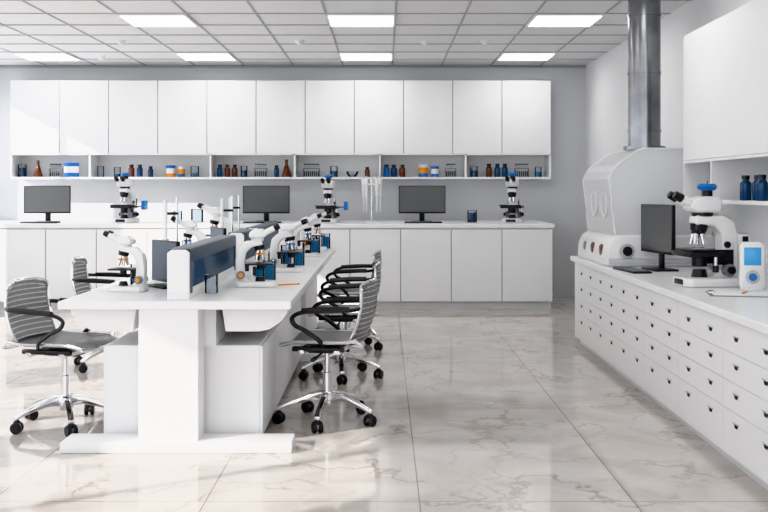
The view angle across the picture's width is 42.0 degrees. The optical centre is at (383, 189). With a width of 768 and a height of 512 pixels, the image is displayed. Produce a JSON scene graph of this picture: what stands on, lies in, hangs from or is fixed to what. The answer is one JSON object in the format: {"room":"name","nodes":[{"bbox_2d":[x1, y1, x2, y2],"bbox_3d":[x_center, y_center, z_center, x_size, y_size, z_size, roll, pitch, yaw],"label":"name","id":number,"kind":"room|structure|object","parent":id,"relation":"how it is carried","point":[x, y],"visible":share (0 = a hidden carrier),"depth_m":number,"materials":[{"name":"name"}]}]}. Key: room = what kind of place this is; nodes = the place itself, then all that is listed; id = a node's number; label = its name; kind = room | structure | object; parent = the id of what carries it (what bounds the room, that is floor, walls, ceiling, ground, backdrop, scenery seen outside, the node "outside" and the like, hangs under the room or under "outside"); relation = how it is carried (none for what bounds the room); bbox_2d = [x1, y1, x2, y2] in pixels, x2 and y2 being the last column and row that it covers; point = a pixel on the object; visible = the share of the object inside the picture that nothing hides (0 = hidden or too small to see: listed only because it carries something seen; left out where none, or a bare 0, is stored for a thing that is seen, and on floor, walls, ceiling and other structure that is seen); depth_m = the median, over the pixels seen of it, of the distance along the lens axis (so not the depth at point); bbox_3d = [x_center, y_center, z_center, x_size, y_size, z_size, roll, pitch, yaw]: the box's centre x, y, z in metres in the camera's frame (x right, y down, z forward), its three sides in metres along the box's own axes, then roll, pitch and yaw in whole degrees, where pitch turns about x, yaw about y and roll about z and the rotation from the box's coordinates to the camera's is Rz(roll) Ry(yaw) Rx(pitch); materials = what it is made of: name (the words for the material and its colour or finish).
{"room":"laboratory","nodes":[
{"label":"laboratory","id":0,"kind":"room"},
{"bbox_2d":[0,68,585,296],"bbox_3d":[-1.170,-0.110,12.300,7.660,2.820,0.200,0,0,0],"label":"wall","id":1,"kind":"structure","parent":0,"point":[559,200],"depth_m":12.20,"materials":[{"name":"paint"}]},
{"bbox_2d":[10,80,550,178],"bbox_3d":[-1.225,-0.715,12.024,6.410,1.170,0.349,0,0,0],"label":"upper cabinet","id":2,"kind":"object","parent":1,"relation":"attached to","point":[352,126],"visible":0.99,"depth_m":11.85,"materials":[{"name":"white laminate"}]},
{"bbox_2d":[18,164,26,176],"bbox_3d":[-4.340,-0.230,12.000,0.108,0.150,0.108,0,0,0],"label":"beaker","id":3,"kind":"object","parent":2,"relation":"in","point":[22,172],"visible":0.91,"depth_m":11.96,"materials":[{"name":"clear glass"}]},
{"bbox_2d":[33,160,42,176],"bbox_3d":[-4.150,-0.255,12.000,0.110,0.200,0.110,0,0,0],"label":"flask","id":4,"kind":"object","parent":2,"relation":"in","point":[38,173],"visible":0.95,"depth_m":11.97,"materials":[{"name":"orange glass"}]},
{"bbox_2d":[49,164,62,176],"bbox_3d":[-3.940,-0.235,12.000,0.152,0.160,0.050,0,0,0],"label":"test tube rack","id":5,"kind":"object","parent":2,"relation":"in","point":[51,172],"visible":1,"depth_m":11.99,"materials":[{"name":"grey plastic"}]},
{"bbox_2d":[64,163,78,176],"bbox_3d":[-3.740,-0.240,11.970,0.178,0.170,0.178,0,0,0],"label":"can","id":6,"kind":"object","parent":2,"relation":"in","point":[70,169],"visible":0.94,"depth_m":11.90,"materials":[{"name":"blue plastic"}]},
{"bbox_2d":[128,165,133,176],"bbox_3d":[-3.030,-0.230,12.000,0.070,0.150,0.070,0,0,0],"label":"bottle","id":7,"kind":"object","parent":2,"relation":"in","point":[131,167],"visible":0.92,"depth_m":11.97,"materials":[{"name":"orange glass"}]},
{"bbox_2d":[137,165,142,176],"bbox_3d":[-2.930,-0.230,12.000,0.070,0.150,0.070,0,0,0],"label":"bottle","id":8,"kind":"object","parent":2,"relation":"in","point":[139,169],"visible":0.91,"depth_m":11.97,"materials":[{"name":"blue glass"}]},
{"bbox_2d":[148,166,152,176],"bbox_3d":[-2.800,-0.220,12.000,0.060,0.130,0.060,0,0,0],"label":"jar","id":9,"kind":"object","parent":2,"relation":"in","point":[150,170],"visible":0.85,"depth_m":11.98,"materials":[{"name":"blue glass"}]},
{"bbox_2d":[166,165,175,176],"bbox_3d":[-2.560,-0.225,12.000,0.116,0.140,0.116,0,0,0],"label":"can","id":10,"kind":"object","parent":2,"relation":"in","point":[170,169],"visible":0.91,"depth_m":11.95,"materials":[{"name":"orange plastic"}]},
{"bbox_2d":[178,166,184,176],"bbox_3d":[-2.430,-0.220,12.000,0.084,0.130,0.084,0,0,0],"label":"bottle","id":11,"kind":"object","parent":2,"relation":"in","point":[181,169],"visible":0.91,"depth_m":11.96,"materials":[{"name":"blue plastic"}]},
{"bbox_2d":[191,166,198,176],"bbox_3d":[-2.270,-0.220,12.000,0.108,0.130,0.108,0,0,0],"label":"beaker","id":12,"kind":"object","parent":2,"relation":"in","point":[192,174],"visible":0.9,"depth_m":11.97,"materials":[{"name":"clear glass"}]},
{"bbox_2d":[217,165,222,176],"bbox_3d":[-1.970,-0.230,12.000,0.066,0.150,0.066,0,0,0],"label":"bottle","id":13,"kind":"object","parent":2,"relation":"in","point":[219,169],"visible":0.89,"depth_m":11.98,"materials":[{"name":"blue glass"}]},
{"bbox_2d":[225,165,229,176],"bbox_3d":[-1.880,-0.230,12.000,0.066,0.150,0.066,0,0,0],"label":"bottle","id":14,"kind":"object","parent":2,"relation":"in","point":[227,169],"visible":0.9,"depth_m":11.97,"materials":[{"name":"orange glass"}]},
{"bbox_2d":[232,165,237,176],"bbox_3d":[-1.790,-0.230,12.000,0.066,0.150,0.066,0,0,0],"label":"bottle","id":15,"kind":"object","parent":2,"relation":"in","point":[234,169],"visible":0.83,"depth_m":11.98,"materials":[{"name":"orange glass"}]},
{"bbox_2d":[241,166,246,176],"bbox_3d":[-1.680,-0.220,12.000,0.086,0.130,0.086,0,0,0],"label":"beaker","id":16,"kind":"object","parent":2,"relation":"in","point":[243,173],"visible":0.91,"depth_m":11.97,"materials":[{"name":"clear glass"}]},
{"bbox_2d":[254,164,266,176],"bbox_3d":[-1.480,-0.235,12.000,0.152,0.160,0.050,0,0,0],"label":"test tube rack","id":17,"kind":"object","parent":2,"relation":"in","point":[255,172],"visible":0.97,"depth_m":11.98,"materials":[{"name":"grey plastic"}]},
{"bbox_2d":[274,165,278,176],"bbox_3d":[-1.290,-0.225,12.000,0.060,0.140,0.060,0,0,0],"label":"jar","id":18,"kind":"object","parent":2,"relation":"in","point":[276,169],"visible":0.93,"depth_m":11.98,"materials":[{"name":"blue glass"}]},
{"bbox_2d":[282,160,290,176],"bbox_3d":[-1.170,-0.260,12.000,0.120,0.210,0.120,0,0,0],"label":"flask","id":19,"kind":"object","parent":2,"relation":"in","point":[286,171],"visible":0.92,"depth_m":11.97,"materials":[{"name":"orange glass"}]},
{"bbox_2d":[303,164,319,176],"bbox_3d":[-0.870,-0.235,12.000,0.200,0.160,0.050,0,0,0],"label":"test tube rack","id":20,"kind":"object","parent":2,"relation":"in","point":[304,172],"visible":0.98,"depth_m":11.98,"materials":[{"name":"grey plastic"}]},
{"bbox_2d":[330,166,337,176],"bbox_3d":[-0.600,-0.220,12.000,0.097,0.130,0.097,0,0,0],"label":"beaker","id":21,"kind":"object","parent":2,"relation":"in","point":[334,173],"visible":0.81,"depth_m":11.97,"materials":[{"name":"clear glass"}]},
{"bbox_2d":[365,167,369,176],"bbox_3d":[-0.200,-0.215,12.000,0.060,0.120,0.060,0,0,0],"label":"jar","id":22,"kind":"object","parent":2,"relation":"in","point":[367,171],"visible":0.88,"depth_m":11.98,"materials":[{"name":"orange glass"}]},
{"bbox_2d":[384,165,388,176],"bbox_3d":[0.030,-0.230,12.000,0.070,0.150,0.070,0,0,0],"label":"jar","id":23,"kind":"object","parent":2,"relation":"in","point":[386,167],"visible":0.89,"depth_m":11.98,"materials":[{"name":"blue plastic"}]},
{"bbox_2d":[391,165,396,176],"bbox_3d":[0.120,-0.230,12.000,0.070,0.150,0.070,0,0,0],"label":"jar","id":24,"kind":"object","parent":2,"relation":"in","point":[393,169],"visible":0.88,"depth_m":11.97,"materials":[{"name":"blue glass"}]},
{"bbox_2d":[399,165,404,176],"bbox_3d":[0.220,-0.230,12.000,0.070,0.150,0.070,0,0,0],"label":"jar","id":25,"kind":"object","parent":2,"relation":"in","point":[401,169],"visible":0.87,"depth_m":11.97,"materials":[{"name":"orange glass"}]},
{"bbox_2d":[418,164,427,176],"bbox_3d":[0.470,-0.230,12.000,0.116,0.150,0.116,0,0,0],"label":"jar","id":26,"kind":"object","parent":2,"relation":"in","point":[423,168],"visible":0.86,"depth_m":11.95,"materials":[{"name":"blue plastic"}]},
{"bbox_2d":[431,166,438,176],"bbox_3d":[0.610,-0.220,12.000,0.094,0.130,0.094,0,0,0],"label":"can","id":27,"kind":"object","parent":2,"relation":"in","point":[434,169],"visible":0.94,"depth_m":11.96,"materials":[{"name":"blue plastic"}]},
{"bbox_2d":[445,164,455,176],"bbox_3d":[0.800,-0.235,12.000,0.128,0.160,0.050,0,0,0],"label":"test tube rack","id":28,"kind":"object","parent":2,"relation":"in","point":[446,172],"visible":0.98,"depth_m":11.98,"materials":[{"name":"grey plastic"}]},
{"bbox_2d":[470,166,477,176],"bbox_3d":[1.080,-0.220,12.000,0.097,0.130,0.097,0,0,0],"label":"beaker","id":29,"kind":"object","parent":2,"relation":"in","point":[472,173],"visible":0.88,"depth_m":11.97,"materials":[{"name":"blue glass"}]},
{"bbox_2d":[486,164,491,176],"bbox_3d":[1.260,-0.235,12.000,0.070,0.160,0.070,0,0,0],"label":"jar","id":30,"kind":"object","parent":2,"relation":"in","point":[488,168],"visible":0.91,"depth_m":11.97,"materials":[{"name":"orange glass"}]},
{"bbox_2d":[494,164,499,176],"bbox_3d":[1.360,-0.235,12.000,0.070,0.160,0.070,0,0,0],"label":"jar","id":31,"kind":"object","parent":2,"relation":"in","point":[497,168],"visible":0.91,"depth_m":11.98,"materials":[{"name":"blue glass"}]},
{"bbox_2d":[502,164,507,176],"bbox_3d":[1.450,-0.235,12.000,0.070,0.160,0.070,0,0,0],"label":"jar","id":32,"kind":"object","parent":2,"relation":"in","point":[504,168],"visible":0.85,"depth_m":11.97,"materials":[{"name":"blue glass"}]},
{"bbox_2d":[514,164,528,176],"bbox_3d":[1.650,-0.235,12.000,0.176,0.160,0.050,0,0,0],"label":"test tube rack","id":33,"kind":"object","parent":2,"relation":"in","point":[517,172],"visible":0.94,"depth_m":11.98,"materials":[{"name":"grey plastic"}]},
{"bbox_2d":[0,66,585,67],"bbox_3d":[-1.170,-1.501,12.185,7.260,0.022,0.030,0,0,0],"label":"trim","id":34,"kind":"structure","parent":1,"relation":"attached to","point":[0,66],"depth_m":12.17,"materials":[{"name":"silver metal"}]},
{"bbox_2d":[0,1,688,64],"bbox_3d":[-1.170,-1.580,5.300,7.660,0.120,14.200,0,0,0],"label":"ceiling","id":35,"kind":"structure","parent":0,"point":[82,51],"depth_m":9.77,"materials":[{"name":"tile"}]},
{"bbox_2d":[11,52,81,60],"bbox_3d":[-3.800,-1.505,11.290,0.600,0.016,0.600,0,0,0],"label":"ceiling light panel","id":36,"kind":"object","parent":35,"relation":"in","point":[31,56],"depth_m":11.24,"materials":[{"name":"plastic"}]},
{"bbox_2d":[96,55,105,59],"bbox_3d":[-3.200,-1.498,11.300,0.110,0.045,0.110,0,0,0],"label":"smoke detector","id":37,"kind":"object","parent":35,"relation":"attached to","point":[100,57],"visible":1,"depth_m":11.27,"materials":[{"name":"white plastic"}]},
{"bbox_2d":[116,39,126,44],"bbox_3d":[-2.670,-1.498,10.150,0.110,0.045,0.110,0,0,0],"label":"smoke detector","id":38,"kind":"object","parent":35,"relation":"attached to","point":[119,41],"visible":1,"depth_m":10.12,"materials":[{"name":"white plastic"}]},
{"bbox_2d":[116,14,198,26],"bbox_3d":[-2.000,-1.505,8.890,0.600,0.016,0.600,0,0,0],"label":"ceiling light panel","id":39,"kind":"object","parent":35,"relation":"in","point":[135,20],"depth_m":8.86,"materials":[{"name":"plastic"}]},
{"bbox_2d":[175,52,236,60],"bbox_3d":[-2.000,-1.505,11.290,0.600,0.016,0.600,0,0,0],"label":"ceiling light panel","id":40,"kind":"object","parent":35,"relation":"in","point":[187,56],"depth_m":11.24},
{"bbox_2d":[294,39,304,44],"bbox_3d":[-0.860,-1.498,10.150,0.110,0.045,0.110,0,0,0],"label":"smoke detector","id":41,"kind":"object","parent":35,"relation":"attached to","point":[298,41],"visible":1,"depth_m":10.12,"materials":[{"name":"white plastic"}]},
{"bbox_2d":[0,0,691,65],"bbox_3d":[-1.170,-1.516,5.301,7.260,0.007,13.802,0,0,0],"label":"grid","id":42,"kind":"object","parent":35,"relation":"attached to","point":[98,1],"depth_m":9.18,"materials":[{"name":"silver metal"}]},
{"bbox_2d":[326,14,395,26],"bbox_3d":[-0.200,-1.505,8.890,0.600,0.016,0.600,0,0,0],"label":"ceiling light panel","id":43,"kind":"object","parent":35,"relation":"in","point":[334,20],"depth_m":8.86,"materials":[{"name":"plastic"}]},
{"bbox_2d":[339,52,392,60],"bbox_3d":[-0.200,-1.505,11.290,0.600,0.016,0.600,0,0,0],"label":"ceiling light panel","id":44,"kind":"object","parent":35,"relation":"in","point":[344,56],"depth_m":11.24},
{"bbox_2d":[419,39,429,44],"bbox_3d":[0.410,-1.498,10.150,0.110,0.045,0.110,0,0,0],"label":"smoke detector","id":45,"kind":"object","parent":35,"relation":"attached to","point":[424,41],"visible":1,"depth_m":10.12,"materials":[{"name":"white plastic"}]},
{"bbox_2d":[479,39,489,44],"bbox_3d":[1.020,-1.498,10.150,0.110,0.045,0.110,0,0,0],"label":"smoke detector","id":46,"kind":"object","parent":35,"relation":"attached to","point":[484,41],"visible":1,"depth_m":10.12,"materials":[{"name":"white plastic"}]},
{"bbox_2d":[496,52,556,60],"bbox_3d":[1.600,-1.505,11.290,0.600,0.016,0.600,0,0,0],"label":"ceiling light panel","id":47,"kind":"object","parent":35,"relation":"in","point":[504,56],"depth_m":11.24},
{"bbox_2d":[525,14,604,26],"bbox_3d":[1.600,-1.505,8.890,0.600,0.016,0.600,0,0,0],"label":"ceiling light panel","id":48,"kind":"object","parent":35,"relation":"in","point":[538,20],"depth_m":8.86,"materials":[{"name":"plastic"}]},
{"bbox_2d":[0,297,767,511],"bbox_3d":[-1.170,1.375,5.300,7.660,0.150,14.200,0,0,0],"label":"floor","id":49,"kind":"structure","parent":0,"point":[475,410],"depth_m":5.15,"materials":[{"name":"tile"}]},
{"bbox_2d":[2,277,118,436],"bbox_3d":[-1.760,0.895,5.537,0.582,0.808,0.576,0,0,14],"label":"office chair","id":50,"kind":"object","parent":49,"relation":"on","point":[29,316],"visible":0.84,"depth_m":5.51,"materials":[{"name":"fabric"}]},
{"bbox_2d":[71,256,129,372],"bbox_3d":[-2.005,0.895,7.366,0.582,0.808,0.576,0,0,-2],"label":"office chair","id":51,"kind":"object","parent":49,"relation":"on","point":[80,279],"visible":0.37,"depth_m":7.37,"materials":[{"name":"fabric"}]},
{"bbox_2d":[58,261,324,452],"bbox_3d":[-1.032,0.925,6.340,1.155,0.750,2.820,0,0,0],"label":"desk","id":52,"kind":"object","parent":49,"relation":"on","point":[202,373],"visible":0.82,"depth_m":5.07,"materials":[{"name":"white laminate"}]},
{"bbox_2d":[103,230,148,291],"bbox_3d":[-1.408,0.386,5.452,0.235,0.329,0.135,0,0,8],"label":"microscope","id":53,"kind":"object","parent":52,"relation":"on","point":[125,241],"visible":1,"depth_m":5.42,"materials":[{"name":"white plastic"}]},
{"bbox_2d":[130,264,135,284],"bbox_3d":[-1.400,0.485,5.660,0.078,0.130,0.078,0,0,0],"label":"beaker","id":54,"kind":"object","parent":52,"relation":"on","point":[131,280],"visible":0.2,"depth_m":5.63,"materials":[{"name":"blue glass"}]},
{"bbox_2d":[147,239,179,288],"bbox_3d":[-1.223,0.417,5.669,0.170,0.265,0.320,0,0,-38],"label":"computer monitor","id":55,"kind":"object","parent":52,"relation":"on","point":[160,248],"visible":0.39,"depth_m":5.68,"materials":[{"name":"black plastic"}]},
{"bbox_2d":[162,197,178,240],"bbox_3d":[-1.501,0.300,7.007,0.160,0.500,0.120,0,0,-20],"label":"stand","id":56,"kind":"object","parent":52,"relation":"on","point":[165,213],"visible":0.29,"depth_m":6.99,"materials":[{"name":"white plastic"}]},
{"bbox_2d":[170,216,206,244],"bbox_3d":[-1.380,0.367,7.098,0.261,0.366,0.150,0,0,-5],"label":"microscope","id":57,"kind":"object","parent":52,"relation":"on","point":[189,226],"visible":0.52,"depth_m":7.07,"materials":[{"name":"white plastic"}]},
{"bbox_2d":[167,235,235,299],"bbox_3d":[-1.030,0.423,5.800,0.116,0.254,1.600,0,0,0],"label":"screen","id":58,"kind":"object","parent":52,"relation":"on","point":[187,264],"visible":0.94,"depth_m":5.30,"materials":[{"name":"plastic"}]},
{"bbox_2d":[204,274,217,293],"bbox_3d":[-0.920,0.500,5.330,0.076,0.100,0.076,0,0,0],"label":"beaker","id":59,"kind":"object","parent":52,"relation":"on","point":[206,290],"visible":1,"depth_m":5.31,"materials":[{"name":"clear glass"}]},
{"bbox_2d":[210,227,226,236],"bbox_3d":[-1.247,0.417,7.607,0.170,0.265,0.320,0,0,-28],"label":"computer monitor","id":60,"kind":"object","parent":52,"relation":"on","point":[214,231],"visible":0.12,"depth_m":7.58,"materials":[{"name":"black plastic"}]},
{"bbox_2d":[228,229,256,265],"bbox_3d":[-1.030,0.423,7.310,0.116,0.254,0.720,0,0,0],"label":"screen","id":61,"kind":"object","parent":52,"relation":"on","point":[242,235],"visible":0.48,"depth_m":7.12,"materials":[{"name":"plastic"}]},
{"bbox_2d":[235,223,279,287],"bbox_3d":[-0.720,0.371,5.703,0.256,0.358,0.147,0,0,-8],"label":"microscope","id":62,"kind":"object","parent":52,"relation":"on","point":[257,236],"visible":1,"depth_m":5.66,"materials":[{"name":"white plastic"}]},
{"bbox_2d":[254,251,264,276],"bbox_3d":[-0.780,0.470,6.380,0.100,0.160,0.100,0,0,0],"label":"flask","id":63,"kind":"object","parent":52,"relation":"on","point":[258,272],"visible":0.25,"depth_m":6.34,"materials":[{"name":"clear glass"}]},
{"bbox_2d":[262,260,275,279],"bbox_3d":[-0.700,0.490,6.100,0.086,0.120,0.086,0,0,0],"label":"beaker","id":64,"kind":"object","parent":52,"relation":"on","point":[269,271],"visible":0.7,"depth_m":6.07,"materials":[{"name":"clear glass"}]},
{"bbox_2d":[281,245,290,263],"bbox_3d":[-0.730,0.480,7.450,0.086,0.140,0.086,0,0,0],"label":"beaker","id":65,"kind":"object","parent":52,"relation":"on","point":[287,259],"visible":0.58,"depth_m":7.42,"materials":[{"name":"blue glass"}]},
{"bbox_2d":[270,219,307,272],"bbox_3d":[-0.640,0.371,6.718,0.256,0.358,0.147,0,0,5],"label":"microscope","id":66,"kind":"object","parent":52,"relation":"on","point":[288,229],"visible":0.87,"depth_m":6.69,"materials":[{"name":"white plastic"}]},
{"bbox_2d":[294,249,304,265],"bbox_3d":[-0.620,0.490,7.300,0.086,0.120,0.086,0,0,0],"label":"beaker","id":67,"kind":"object","parent":52,"relation":"on","point":[299,259],"visible":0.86,"depth_m":7.27,"materials":[{"name":"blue glass"}]},
{"bbox_2d":[0,220,554,308],"bbox_3d":[-1.467,0.835,11.544,6.654,0.930,1.309,0,0,0],"label":"base cabinet","id":68,"kind":"object","parent":49,"relation":"on","point":[448,264],"visible":0.55,"depth_m":10.90,"materials":[{"name":"white laminate"}]},
{"bbox_2d":[20,221,60,222],"bbox_3d":[-3.850,0.360,11.200,0.420,0.019,0.130,0,0,0],"label":"keyboard","id":69,"kind":"object","parent":68,"relation":"on","point":[21,221],"visible":1,"depth_m":11.14,"materials":[{"name":"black plastic"}]},
{"bbox_2d":[24,186,70,221],"bbox_3d":[-3.890,0.160,11.565,0.540,0.420,0.170,0,0,0],"label":"computer monitor","id":70,"kind":"object","parent":68,"relation":"on","point":[47,200],"visible":0.84,"depth_m":11.54,"materials":[{"name":"black plastic"}]},
{"bbox_2d":[110,173,147,222],"bbox_3d":[-2.921,0.087,11.347,0.358,0.566,0.411,0,0,44],"label":"microscope","id":71,"kind":"object","parent":68,"relation":"on","point":[128,213],"visible":1,"depth_m":11.28,"materials":[{"name":"white plastic"}]},
{"bbox_2d":[191,209,202,221],"bbox_3d":[-2.150,0.295,11.500,0.151,0.150,0.151,0,0,0],"label":"beaker","id":72,"kind":"object","parent":68,"relation":"on","point":[191,209],"visible":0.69,"depth_m":11.46,"materials":[{"name":"clear glass"}]},
{"bbox_2d":[243,221,281,222],"bbox_3d":[-1.360,0.360,11.200,0.420,0.019,0.130,0,0,0],"label":"keyboard","id":73,"kind":"object","parent":68,"relation":"on","point":[244,221],"visible":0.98,"depth_m":11.14,"materials":[{"name":"black plastic"}]},
{"bbox_2d":[243,186,289,220],"bbox_3d":[-1.360,0.160,11.565,0.540,0.420,0.170,0,0,0],"label":"computer monitor","id":74,"kind":"object","parent":68,"relation":"on","point":[266,200],"visible":0.8,"depth_m":11.54,"materials":[{"name":"black plastic"}]},
{"bbox_2d":[315,175,348,222],"bbox_3d":[-0.622,0.099,11.347,0.342,0.541,0.393,0,0,44],"label":"microscope","id":75,"kind":"object","parent":68,"relation":"on","point":[328,185],"visible":0.93,"depth_m":11.28,"materials":[{"name":"white plastic"}]},
{"bbox_2d":[361,176,381,222],"bbox_3d":[-0.140,0.105,11.459,0.240,0.530,0.227,0,0,0],"label":"stand","id":76,"kind":"object","parent":68,"relation":"on","point":[378,182],"visible":1,"depth_m":11.44,"materials":[{"name":"white plastic"}]},
{"bbox_2d":[399,186,445,220],"bbox_3d":[0.440,0.160,11.565,0.540,0.420,0.170,0,0,0],"label":"computer monitor","id":77,"kind":"object","parent":68,"relation":"on","point":[421,200],"visible":0.82,"depth_m":11.54,"materials":[{"name":"black plastic"}]},
{"bbox_2d":[404,221,441,222],"bbox_3d":[0.440,0.360,11.200,0.420,0.019,0.130,0,0,0],"label":"keyboard","id":78,"kind":"object","parent":68,"relation":"on","point":[405,221],"visible":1,"depth_m":11.14,"materials":[{"name":"black plastic"}]},
{"bbox_2d":[467,210,476,221],"bbox_3d":[1.010,0.300,11.450,0.119,0.140,0.119,0,0,0],"label":"beaker","id":79,"kind":"object","parent":68,"relation":"on","point":[471,216],"visible":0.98,"depth_m":11.41,"materials":[{"name":"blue glass"}]},
{"bbox_2d":[499,173,523,222],"bbox_3d":[1.453,0.087,11.359,0.258,0.566,0.446,0,0,15],"label":"microscope","id":80,"kind":"object","parent":68,"relation":"on","point":[513,213],"visible":1,"depth_m":11.27,"materials":[{"name":"white plastic"}]},
{"bbox_2d":[257,247,335,345],"bbox_3d":[-1.032,0.925,8.685,1.155,0.750,1.830,0,0,0],"label":"desk","id":81,"kind":"object","parent":49,"relation":"on","point":[309,297],"visible":0.06,"depth_m":8.50,"materials":[{"name":"white laminate"}]},
{"bbox_2d":[197,203,233,236],"bbox_3d":[-1.444,0.331,8.600,0.313,0.439,0.180,0,0,0],"label":"microscope","id":82,"kind":"object","parent":81,"relation":"on","point":[215,212],"visible":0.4,"depth_m":8.56,"materials":[{"name":"white plastic"}]},
{"bbox_2d":[221,196,232,231],"bbox_3d":[-1.280,0.300,8.100,0.160,0.500,0.120,0,0,0],"label":"stand","id":83,"kind":"object","parent":81,"relation":"on","point":[223,210],"visible":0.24,"depth_m":8.09,"materials":[{"name":"white plastic"}]},
{"bbox_2d":[229,195,239,229],"bbox_3d":[-1.400,0.300,9.303,0.160,0.500,0.120,0,0,-10],"label":"stand","id":84,"kind":"object","parent":81,"relation":"on","point":[238,207],"visible":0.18,"depth_m":9.30,"materials":[{"name":"white plastic"}]},
{"bbox_2d":[246,222,278,258],"bbox_3d":[-1.030,0.423,8.550,0.116,0.254,1.400,0,0,0],"label":"screen","id":85,"kind":"object","parent":81,"relation":"on","point":[267,240],"visible":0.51,"depth_m":8.39,"materials":[{"name":"plastic"}]},
{"bbox_2d":[293,213,321,256],"bbox_3d":[-0.640,0.371,8.250,0.256,0.358,0.147,0,0,0],"label":"microscope","id":86,"kind":"object","parent":81,"relation":"on","point":[306,227],"visible":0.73,"depth_m":8.22,"materials":[{"name":"white plastic"}]},
{"bbox_2d":[310,237,319,252],"bbox_3d":[-0.600,0.480,8.700,0.097,0.140,0.097,0,0,0],"label":"beaker","id":87,"kind":"object","parent":81,"relation":"on","point":[315,246],"visible":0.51,"depth_m":8.67,"materials":[{"name":"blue glass"}]},
{"bbox_2d":[301,210,329,250],"bbox_3d":[-0.620,0.367,9.101,0.261,0.366,0.150,0,0,-4],"label":"microscope","id":88,"kind":"object","parent":81,"relation":"on","point":[315,223],"visible":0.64,"depth_m":9.07,"materials":[{"name":"white plastic"}]},
{"bbox_2d":[321,233,329,248],"bbox_3d":[-0.550,0.480,9.400,0.097,0.140,0.097,0,0,0],"label":"beaker","id":89,"kind":"object","parent":81,"relation":"on","point":[325,241],"visible":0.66,"depth_m":9.37,"materials":[{"name":"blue glass"}]},
{"bbox_2d":[272,277,376,432],"bbox_3d":[-0.319,0.895,5.603,0.582,0.808,0.576,0,0,10],"label":"office chair","id":90,"kind":"object","parent":49,"relation":"on","point":[335,342],"visible":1,"depth_m":5.51,"materials":[{"name":"fabric"}]},
{"bbox_2d":[298,260,383,384],"bbox_3d":[-0.295,0.895,6.934,0.582,0.808,0.576,0,0,-2],"label":"office chair","id":91,"kind":"object","parent":49,"relation":"on","point":[341,360],"visible":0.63,"depth_m":6.88,"materials":[{"name":"fabric"}]},
{"bbox_2d":[317,250,382,351],"bbox_3d":[-0.297,0.895,8.184,0.582,0.808,0.576,0,0,4],"label":"office chair","id":92,"kind":"object","parent":49,"relation":"on","point":[343,269],"visible":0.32,"depth_m":8.10,"materials":[{"name":"fabric"}]},
{"bbox_2d":[570,256,767,489],"bbox_3d":[2.022,0.930,5.455,0.874,0.740,6.110,0,0,0],"label":"base cabinet","id":93,"kind":"object","parent":49,"relation":"on","point":[699,356],"visible":0.99,"depth_m":5.34,"materials":[{"name":"white laminate"}]},
{"bbox_2d":[613,266,651,273],"bbox_3d":[1.710,0.550,6.900,0.130,0.019,0.420,0,0,-6],"label":"keyboard","id":94,"kind":"object","parent":93,"relation":"on","point":[629,269],"visible":1,"depth_m":6.80,"materials":[{"name":"black plastic"}]},
{"bbox_2d":[578,230,714,266],"bbox_3d":[2.017,0.445,7.817,0.806,0.230,1.125,0,0,0],"label":"laboratory analyzer","id":95,"kind":"object","parent":93,"relation":"on","point":[610,250],"visible":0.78,"depth_m":7.30,"materials":[{"name":"white plastic"}]},
{"bbox_2d":[583,148,710,234],"bbox_3d":[2.027,0.010,7.825,0.757,0.641,0.967,0,0,0],"label":"fume hood","id":96,"kind":"object","parent":95,"relation":"on","point":[616,186],"visible":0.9,"depth_m":7.35,"materials":[{"name":"plastic"}]},
{"bbox_2d":[623,0,665,150],"bbox_3d":[2.030,-0.915,7.800,0.320,1.207,0.320,0,0,0],"label":"duct","id":97,"kind":"object","parent":96,"relation":"on","point":[644,16],"visible":0.92,"depth_m":7.69,"materials":[{"name":"metal"}]},
{"bbox_2d":[641,204,678,271],"bbox_3d":[1.925,0.330,6.983,0.170,0.460,0.500,0,0,-10],"label":"computer monitor","id":98,"kind":"object","parent":93,"relation":"on","point":[658,221],"visible":0.98,"depth_m":6.95,"materials":[{"name":"black plastic"}]},
{"bbox_2d":[667,184,748,287],"bbox_3d":[1.896,0.262,5.861,0.470,0.596,0.272,0,0,-8],"label":"microscope","id":99,"kind":"object","parent":93,"relation":"on","point":[723,259],"visible":0.97,"depth_m":5.80,"materials":[{"name":"white plastic"}]},
{"bbox_2d":[706,290,767,297],"bbox_3d":[1.900,0.551,5.350,0.320,0.018,0.240,0,0,12],"label":"clipboard","id":100,"kind":"object","parent":93,"relation":"on","point":[709,292],"visible":1,"depth_m":5.32,"materials":[{"name":"grey plastic"}]},
{"bbox_2d":[739,242,764,290],"bbox_3d":[2.060,0.425,5.600,0.136,0.270,0.100,0,0,12],"label":"meter","id":101,"kind":"object","parent":93,"relation":"on","point":[751,254],"visible":1,"depth_m":5.57,"materials":[{"name":"white plastic"}]},
{"bbox_2d":[586,0,767,276],"bbox_3d":[2.560,-0.110,5.200,0.200,2.820,14.000,0,0,0],"label":"wall","id":102,"kind":"structure","parent":0,"point":[606,76],"depth_m":8.71,"materials":[{"name":"white paint"}]},
{"bbox_2d":[683,0,767,205],"bbox_3d":[2.280,-0.497,4.710,0.359,1.165,4.620,0,0,0],"label":"upper cabinet","id":103,"kind":"object","parent":102,"relation":"attached to","point":[725,60],"visible":0.86,"depth_m":6.26,"materials":[{"name":"white laminate"}]},
{"bbox_2d":[740,175,751,199],"bbox_3d":[2.170,-0.013,6.000,0.068,0.150,0.068,0,0,0],"label":"bottle","id":104,"kind":"object","parent":103,"relation":"in","point":[745,184],"visible":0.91,"depth_m":5.97,"materials":[{"name":"blue glass"}]},
{"bbox_2d":[752,175,757,200],"bbox_3d":[2.200,-0.013,5.880,0.068,0.150,0.068,0,0,0],"label":"jar","id":105,"kind":"object","parent":103,"relation":"in","point":[755,176],"visible":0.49,"depth_m":5.87,"materials":[{"name":"blue glass"}]},
{"bbox_2d":[756,175,767,200],"bbox_3d":[2.170,-0.013,5.740,0.068,0.150,0.068,0,0,0],"label":"jar","id":106,"kind":"object","parent":103,"relation":"in","point":[761,184],"visible":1,"depth_m":5.71,"materials":[{"name":"blue glass"}]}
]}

